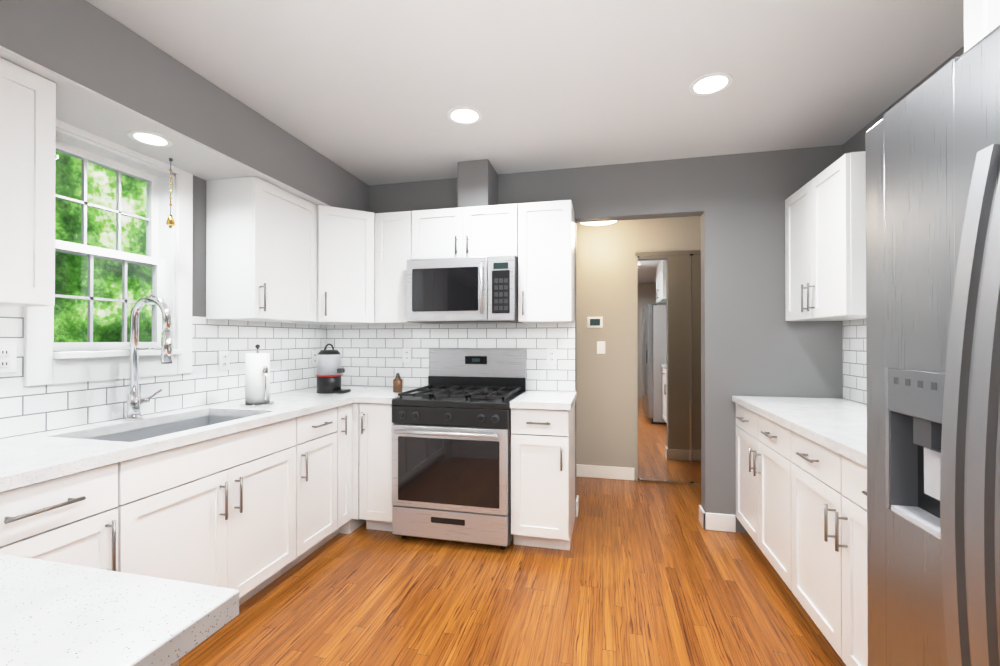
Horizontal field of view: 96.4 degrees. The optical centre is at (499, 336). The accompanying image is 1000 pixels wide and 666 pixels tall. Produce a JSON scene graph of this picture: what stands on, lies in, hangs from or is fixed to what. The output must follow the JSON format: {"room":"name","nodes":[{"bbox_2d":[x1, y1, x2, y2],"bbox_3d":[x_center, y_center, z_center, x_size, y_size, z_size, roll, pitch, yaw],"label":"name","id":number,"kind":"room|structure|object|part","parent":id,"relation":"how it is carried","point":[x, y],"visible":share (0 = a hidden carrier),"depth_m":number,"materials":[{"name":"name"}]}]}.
{"room":"kitchen","nodes":[
{"label":"kitchen","id":0,"kind":"room"},
{"bbox_2d":[53,175,305,429],"bbox_3d":[-2.070,0.028,1.312,0.160,2.530,5.175,0,0,13],"label":"wall","id":1,"kind":"structure","parent":0,"point":[199,257],"depth_m":2.54,"materials":[{"name":"grey paint"}]},
{"bbox_2d":[0,58,55,306],"bbox_3d":[-1.810,-0.510,1.257,0.368,0.795,0.760,0,0,13],"label":"upper cabinet","id":2,"kind":"object","parent":1,"relation":"attached to","point":[27,173],"visible":1,"depth_m":1.52,"materials":[{"name":"white wood"}]},
{"bbox_2d":[24,119,192,386],"bbox_3d":[-1.841,-0.353,2.131,0.195,1.101,0.730,0,0,13],"label":"window","id":3,"kind":"structure","parent":1,"relation":"in","point":[44,364],"depth_m":2.20,"materials":[{"name":"white wood"}]},
{"bbox_2d":[0,307,326,438],"bbox_3d":[-1.747,0.136,2.329,0.005,0.505,2.804,0,0,13],"label":"tile backsplash","id":4,"kind":"structure","parent":1,"relation":"attached to","point":[289,347],"depth_m":2.43,"materials":[{"name":"white tile"}]},
{"bbox_2d":[0,343,16,372],"bbox_3d":[-1.894,0.080,1.664,0.009,0.115,0.150,0,0,13],"label":"electrical outlet plate","id":5,"kind":"object","parent":4,"relation":"attached to","point":[8,357],"visible":1,"depth_m":1.71,"materials":[{"name":"white plastic"}]},
{"bbox_2d":[219,351,228,369],"bbox_3d":[-1.655,0.140,2.686,0.009,0.115,0.075,0,0,13],"label":"electrical outlet plate","id":6,"kind":"object","parent":4,"relation":"attached to","point":[223,360],"visible":1,"depth_m":2.68,"materials":[{"name":"white plastic"}]},
{"bbox_2d":[311,351,317,364],"bbox_3d":[-1.460,0.165,3.523,0.009,0.115,0.075,0,0,13],"label":"electrical outlet plate","id":7,"kind":"object","parent":4,"relation":"attached to","point":[314,357],"visible":0.96,"depth_m":3.52,"materials":[{"name":"white plastic"}]},
{"bbox_2d":[206,176,316,321],"bbox_3d":[-1.449,-0.502,2.803,0.368,0.795,0.555,0,0,13],"label":"upper cabinet","id":8,"kind":"object","parent":1,"relation":"attached to","point":[261,250],"visible":1,"depth_m":2.57,"materials":[{"name":"white wood"}]},
{"bbox_2d":[0,0,368,211],"bbox_3d":[-1.818,-1.072,1.197,0.383,0.326,5.051,0,0,13],"label":"soffit","id":9,"kind":"structure","parent":0,"point":[114,80],"depth_m":1.92,"materials":[{"name":"grey paint"}]},
{"bbox_2d":[127,130,172,146],"bbox_3d":[-1.594,-0.903,2.040,0.164,0.004,0.164,0,0,13],"label":"recessed light","id":10,"kind":"object","parent":9,"relation":"attached to","point":[150,138],"visible":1,"depth_m":2.03,"materials":[{"name":"white"}]},
{"bbox_2d":[166,158,174,227],"bbox_3d":[-1.665,-0.726,2.261,0.040,0.353,0.040,0,0,13],"label":"beads","id":11,"kind":"object","parent":9,"relation":"hanging from","point":[170,221],"visible":1,"depth_m":2.26,"materials":[{"name":"gold metal"}]},
{"bbox_2d":[179,477,845,665],"bbox_3d":[0.297,1.323,1.197,5.100,0.060,6.640,0,0,13],"label":"floor","id":12,"kind":"structure","parent":0,"point":[644,573],"depth_m":2.19,"materials":[{"name":"brown bamboo"}]},
{"bbox_2d":[0,463,117,570],"bbox_3d":[-1.636,0.859,1.381,0.648,0.870,0.445,0,0,13],"label":"base cabinet","id":13,"kind":"object","parent":12,"relation":"on","point":[71,519],"visible":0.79,"depth_m":1.39,"materials":[{"name":"white wood"}]},
{"bbox_2d":[115,418,295,605],"bbox_3d":[-1.482,0.862,2.041,0.648,0.870,0.905,0,0,13],"label":"base cabinet","id":14,"kind":"object","parent":12,"relation":"on","point":[220,511],"visible":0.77,"depth_m":1.92,"materials":[{"name":"white wood"}]},
{"bbox_2d":[0,385,427,491],"bbox_3d":[-1.292,0.508,2.270,0.905,0.239,2.697,0,0,13],"label":"countertop","id":15,"kind":"structure","parent":14,"relation":"on","point":[29,459],"depth_m":1.91,"materials":[{"name":"stone"}]},
{"bbox_2d":[126,295,172,420],"bbox_3d":[-1.619,0.096,2.115,0.243,0.582,0.134,0,0,13],"label":"gooseneck faucet","id":16,"kind":"object","parent":15,"relation":"on","point":[135,400],"visible":1,"depth_m":2.08,"materials":[{"name":"silver metal"}]},
{"bbox_2d":[240,344,273,406],"bbox_3d":[-1.388,0.215,2.562,0.170,0.347,0.170,0,0,13],"label":"paper towel holder","id":17,"kind":"object","parent":15,"relation":"on","point":[257,378],"visible":1,"depth_m":2.51,"materials":[{"name":"white paper"}]},
{"bbox_2d":[316,344,349,393],"bbox_3d":[-1.187,0.219,3.172,0.225,0.346,0.170,0,0,13],"label":"coffee maker","id":18,"kind":"object","parent":15,"relation":"on","point":[330,370],"visible":1,"depth_m":3.11,"materials":[{"name":"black plastic"}]},
{"bbox_2d":[393,373,401,392],"bbox_3d":[-0.729,0.324,3.188,0.063,0.137,0.064,0,0,13],"label":"bottle","id":19,"kind":"object","parent":15,"relation":"on","point":[397,384],"visible":1,"depth_m":3.16,"materials":[{"name":"brown glass"}]},
{"bbox_2d":[281,407,336,574],"bbox_3d":[-1.335,0.865,2.670,0.648,0.870,0.380,0,0,13],"label":"base cabinet","id":20,"kind":"object","parent":12,"relation":"on","point":[316,478],"visible":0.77,"depth_m":2.59,"materials":[{"name":"white wood"}]},
{"bbox_2d":[324,403,351,543],"bbox_3d":[-1.273,0.867,2.936,0.648,0.870,0.160,0,0,13],"label":"base cabinet","id":21,"kind":"object","parent":12,"relation":"on","point":[344,464],"visible":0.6,"depth_m":2.87,"materials":[{"name":"white wood"}]},
{"bbox_2d":[339,403,365,533],"bbox_3d":[-1.182,0.869,3.316,0.652,0.870,0.615,0,0,13],"label":"base cabinet","id":22,"kind":"object","parent":12,"relation":"on","point":[352,524],"visible":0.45,"depth_m":2.95,"materials":[{"name":"white wood"}]},
{"bbox_2d":[359,403,393,530],"bbox_3d":[-0.741,0.868,3.196,0.254,0.870,0.648,0,0,13],"label":"base cabinet","id":23,"kind":"object","parent":12,"relation":"on","point":[375,466],"visible":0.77,"depth_m":2.93,"materials":[{"name":"white wood"}]},
{"bbox_2d":[392,349,525,549],"bbox_3d":[-0.254,0.695,3.041,0.756,1.215,0.728,0,0,13],"label":"gas range","id":24,"kind":"object","parent":12,"relation":"on","point":[451,453],"visible":0.96,"depth_m":2.77,"materials":[{"name":"silver metal"}]},
{"bbox_2d":[511,402,574,549],"bbox_3d":[0.298,0.867,2.954,0.350,0.870,0.648,0,0,13],"label":"base cabinet","id":25,"kind":"object","parent":12,"relation":"on","point":[542,478],"visible":0.88,"depth_m":2.69,"materials":[{"name":"white wood"}]},
{"bbox_2d":[510,390,576,409],"bbox_3d":[0.307,0.411,2.960,0.364,0.039,0.628,0,0,13],"label":"countertop","id":26,"kind":"structure","parent":25,"relation":"on","point":[547,400],"depth_m":2.75,"materials":[{"name":"stone"}]},
{"bbox_2d":[736,404,758,546],"bbox_3d":[1.811,0.865,2.700,0.668,0.870,0.455,0,0,13],"label":"base cabinet","id":27,"kind":"object","parent":12,"relation":"on","point":[747,481],"visible":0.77,"depth_m":2.75,"materials":[{"name":"white wood"}]},
{"bbox_2d":[753,414,792,590],"bbox_3d":[1.707,0.863,2.255,0.668,0.870,0.455,0,0,13],"label":"base cabinet","id":28,"kind":"object","parent":12,"relation":"on","point":[774,454],"visible":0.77,"depth_m":2.30,"materials":[{"name":"white wood"}]},
{"bbox_2d":[791,430,843,658],"bbox_3d":[1.603,0.861,1.809,0.668,0.870,0.455,0,0,13],"label":"base cabinet","id":29,"kind":"object","parent":12,"relation":"on","point":[816,487],"visible":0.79,"depth_m":1.85,"materials":[{"name":"white wood"}]},
{"bbox_2d":[835,455,867,665],"bbox_3d":[1.487,0.858,1.311,0.668,0.870,0.565,0,0,13],"label":"base cabinet","id":30,"kind":"object","parent":12,"relation":"on","point":[854,578],"visible":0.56,"depth_m":1.58,"materials":[{"name":"white wood"}]},
{"bbox_2d":[732,396,866,466],"bbox_3d":[1.647,0.406,1.975,0.648,0.039,1.937,0,0,13],"label":"countertop","id":31,"kind":"structure","parent":30,"relation":"on","point":[838,425],"depth_m":2.15,"materials":[{"name":"stone"}]},
{"bbox_2d":[866,25,999,665],"bbox_3d":[1.184,0.377,0.615,0.906,1.825,0.904,0,0,13],"label":"refrigerator","id":32,"kind":"object","parent":12,"relation":"on","point":[933,331],"visible":1,"depth_m":0.90,"materials":[{"name":"silver metal"}]},
{"bbox_3d":[-1.335,0.854,0.564,1.605,0.870,0.600,0,0,13],"label":"cabinet","id":33,"kind":"object","parent":12,"relation":"on","visible":0},
{"bbox_2d":[0,554,238,665],"bbox_3d":[-1.289,0.399,0.550,1.693,0.039,0.650,0,0,13],"label":"countertop","id":34,"kind":"structure","parent":33,"relation":"on","point":[56,614],"depth_m":0.61,"materials":[{"name":"stone"}]},
{"bbox_2d":[86,0,963,184],"bbox_3d":[0.297,-1.267,1.211,5.100,0.060,6.640,0,0,13],"label":"ceiling","id":35,"kind":"structure","parent":0,"point":[370,92],"depth_m":2.06,"materials":[{"name":"white paint"}]},
{"bbox_2d":[447,107,481,124],"bbox_3d":[-0.196,-1.228,2.486,0.194,0.004,0.194,0,0,13],"label":"recessed light","id":36,"kind":"object","parent":35,"relation":"in","point":[464,115],"visible":1,"depth_m":2.48,"materials":[{"name":"white plastic"}]},
{"bbox_2d":[458,159,497,207],"bbox_3d":[-0.156,-1.062,3.250,0.220,0.326,0.298,0,0,13],"label":"column","id":37,"kind":"structure","parent":35,"relation":"attached to","point":[477,182],"depth_m":3.11,"materials":[{"name":"grey paint"}]},
{"bbox_2d":[689,72,732,95],"bbox_3d":[1.026,-1.230,2.180,0.194,0.004,0.194,0,0,13],"label":"recessed light","id":38,"kind":"object","parent":35,"relation":"in","point":[710,84],"visible":1,"depth_m":2.18,"materials":[{"name":"white plastic"}]},
{"bbox_2d":[369,145,842,532],"bbox_3d":[0.471,0.039,3.315,3.880,2.530,0.120,0,0,13],"label":"wall","id":39,"kind":"structure","parent":0,"point":[754,342],"depth_m":3.01,"materials":[{"name":"grey paint"}]},
{"bbox_2d":[280,205,381,324],"bbox_3d":[-1.196,-0.499,3.330,0.621,0.795,0.607,0,0,13],"label":"upper cabinet","id":40,"kind":"object","parent":39,"relation":"attached to","point":[342,323],"depth_m":3.13,"materials":[{"name":"white wood"}]},
{"bbox_3d":[-1.071,-0.500,3.129,0.285,0.791,0.272,0,0,13],"label":"corner wall cabinet door","id":41,"kind":"part","parent":40,"relation":"part of","materials":[{"name":"white wood"}]},
{"bbox_2d":[375,211,424,323],"bbox_3d":[-0.733,-0.499,3.364,0.285,0.795,0.330,0,0,13],"label":"upper cabinet","id":42,"kind":"object","parent":39,"relation":"attached to","point":[393,242],"visible":0.77,"depth_m":3.21,"materials":[{"name":"white wood"}]},
{"bbox_2d":[327,323,574,390],"bbox_3d":[-0.442,0.142,3.462,2.023,0.505,0.005,0,0,13],"label":"tile backsplash","id":43,"kind":"structure","parent":39,"relation":"attached to","point":[371,355],"depth_m":3.48,"materials":[{"name":"white tile"}]},
{"bbox_2d":[402,348,410,362],"bbox_3d":[-0.733,0.145,3.521,0.075,0.115,0.009,0,0,13],"label":"outlet","id":44,"kind":"object","parent":43,"relation":"attached to","point":[406,355],"visible":1,"depth_m":3.52,"materials":[{"name":"white plastic"}]},
{"bbox_2d":[547,349,556,364],"bbox_3d":[0.377,0.143,3.262,0.075,0.115,0.009,0,0,13],"label":"outlet","id":45,"kind":"object","parent":43,"relation":"attached to","point":[551,356],"visible":1,"depth_m":3.26,"materials":[{"name":"white plastic"}]},
{"bbox_2d":[412,203,517,258],"bbox_3d":[-0.223,-0.718,3.227,0.765,0.358,0.368,0,0,13],"label":"upper cabinet","id":46,"kind":"object","parent":39,"relation":"attached to","point":[487,231],"visible":0.79,"depth_m":3.08,"materials":[{"name":"white wood"}]},
{"bbox_2d":[407,255,521,323],"bbox_3d":[-0.235,-0.318,3.174,0.758,0.434,0.470,0,0,13],"label":"over-the-range microwave","id":47,"kind":"object","parent":46,"relation":"attached to","point":[472,290],"visible":1,"depth_m":2.99,"materials":[{"name":"silver metal"}]},
{"bbox_2d":[518,200,574,322],"bbox_3d":[0.325,-0.500,3.098,0.355,0.795,0.368,0,0,13],"label":"upper cabinet","id":48,"kind":"object","parent":39,"relation":"attached to","point":[546,261],"visible":1,"depth_m":2.96,"materials":[{"name":"white wood"}]},
{"bbox_2d":[576,495,578,512],"bbox_3d":[0.111,1.246,3.467,0.986,0.114,0.016,0,0,13],"label":"baseboard","id":49,"kind":"structure","parent":39,"relation":"attached to","point":[577,497],"depth_m":3.26,"materials":[{"name":"white wood"}]},
{"bbox_2d":[699,505,735,526],"bbox_3d":[2.262,1.244,2.965,1.756,0.114,0.016,0,0,13],"label":"baseboard","id":50,"kind":"structure","parent":39,"relation":"attached to","point":[717,522],"depth_m":3.00,"materials":[{"name":"white wood"}]},
{"bbox_2d":[576,216,701,503],"bbox_3d":[1.371,0.038,3.168,3.840,2.530,0.004,0,0,13],"label":"wall","id":51,"kind":"structure","parent":0,"point":[607,381],"depth_m":3.27,"materials":[{"name":"beige paint"}]},
{"bbox_2d":[587,317,602,327],"bbox_3d":[0.883,-0.137,4.158,0.140,0.105,0.020,0,0,13],"label":"thermostat","id":52,"kind":"object","parent":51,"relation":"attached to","point":[594,322],"visible":1,"depth_m":4.15,"materials":[{"name":"white plastic"}]},
{"bbox_2d":[597,341,604,353],"bbox_3d":[0.938,0.098,4.149,0.075,0.115,0.009,0,0,13],"label":"light switch","id":53,"kind":"object","parent":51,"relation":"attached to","point":[600,347],"visible":1,"depth_m":4.15,"materials":[{"name":"white plastic"}]},
{"bbox_2d":[576,464,633,480],"bbox_3d":[0.524,1.250,4.238,1.440,0.114,0.015,0,0,13],"label":"baseboard","id":54,"kind":"structure","parent":51,"relation":"attached to","point":[591,471],"depth_m":4.12,"materials":[{"name":"white wood"}]},
{"bbox_2d":[635,250,700,483],"bbox_3d":[1.699,0.264,3.955,0.960,2.055,0.035,0,0,13],"label":"mirrored closet door","id":55,"kind":"structure","parent":51,"relation":"in","point":[669,376],"depth_m":4.00,"materials":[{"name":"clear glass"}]},
{"bbox_2d":[843,46,963,154],"bbox_3d":[1.694,0.023,0.372,0.160,2.530,5.055,0,0,13],"label":"wall","id":56,"kind":"structure","parent":0,"point":[856,142],"depth_m":2.58,"materials":[{"name":"grey paint"}]},
{"bbox_2d":[785,151,865,320],"bbox_3d":[1.922,-0.503,2.524,0.368,0.795,0.760,0,0,13],"label":"upper cabinet","id":57,"kind":"object","parent":56,"relation":"attached to","point":[825,244],"visible":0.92,"depth_m":2.38,"materials":[{"name":"white wood"}]},
{"bbox_2d":[843,319,866,403],"bbox_3d":[1.968,0.134,1.909,0.005,0.505,1.934,0,0,13],"label":"tile backsplash","id":58,"kind":"structure","parent":56,"relation":"attached to","point":[854,365],"depth_m":2.71,"materials":[{"name":"white tile"}]},
{"bbox_2d":[964,0,999,52],"bbox_3d":[1.320,-0.851,0.585,0.658,0.480,0.930,0,0,13],"label":"upper cabinet","id":59,"kind":"object","parent":56,"relation":"attached to","point":[981,19],"depth_m":1.06,"materials":[{"name":"white wood"}]},
{"bbox_3d":[1.470,-1.159,3.596,3.600,0.129,0.861,0,0,13],"label":"ceiling","id":60,"kind":"structure","parent":0,"visible":0},
{"bbox_2d":[581,221,616,225],"bbox_3d":[0.825,-1.031,3.736,0.340,0.124,0.340,0,0,13],"label":"light","id":61,"kind":"object","parent":60,"relation":"attached to","point":[598,223],"visible":0.04,"depth_m":3.82,"materials":[{"name":"white glass"}]},
{"label":"outside","id":62,"kind":"structure","parent":0,"visible":0},
{"bbox_2d":[54,151,151,341],"bbox_3d":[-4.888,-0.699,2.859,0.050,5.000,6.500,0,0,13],"label":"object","id":63,"kind":"structure","parent":62,"point":[102,317],"depth_m":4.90,"materials":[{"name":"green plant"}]}
]}

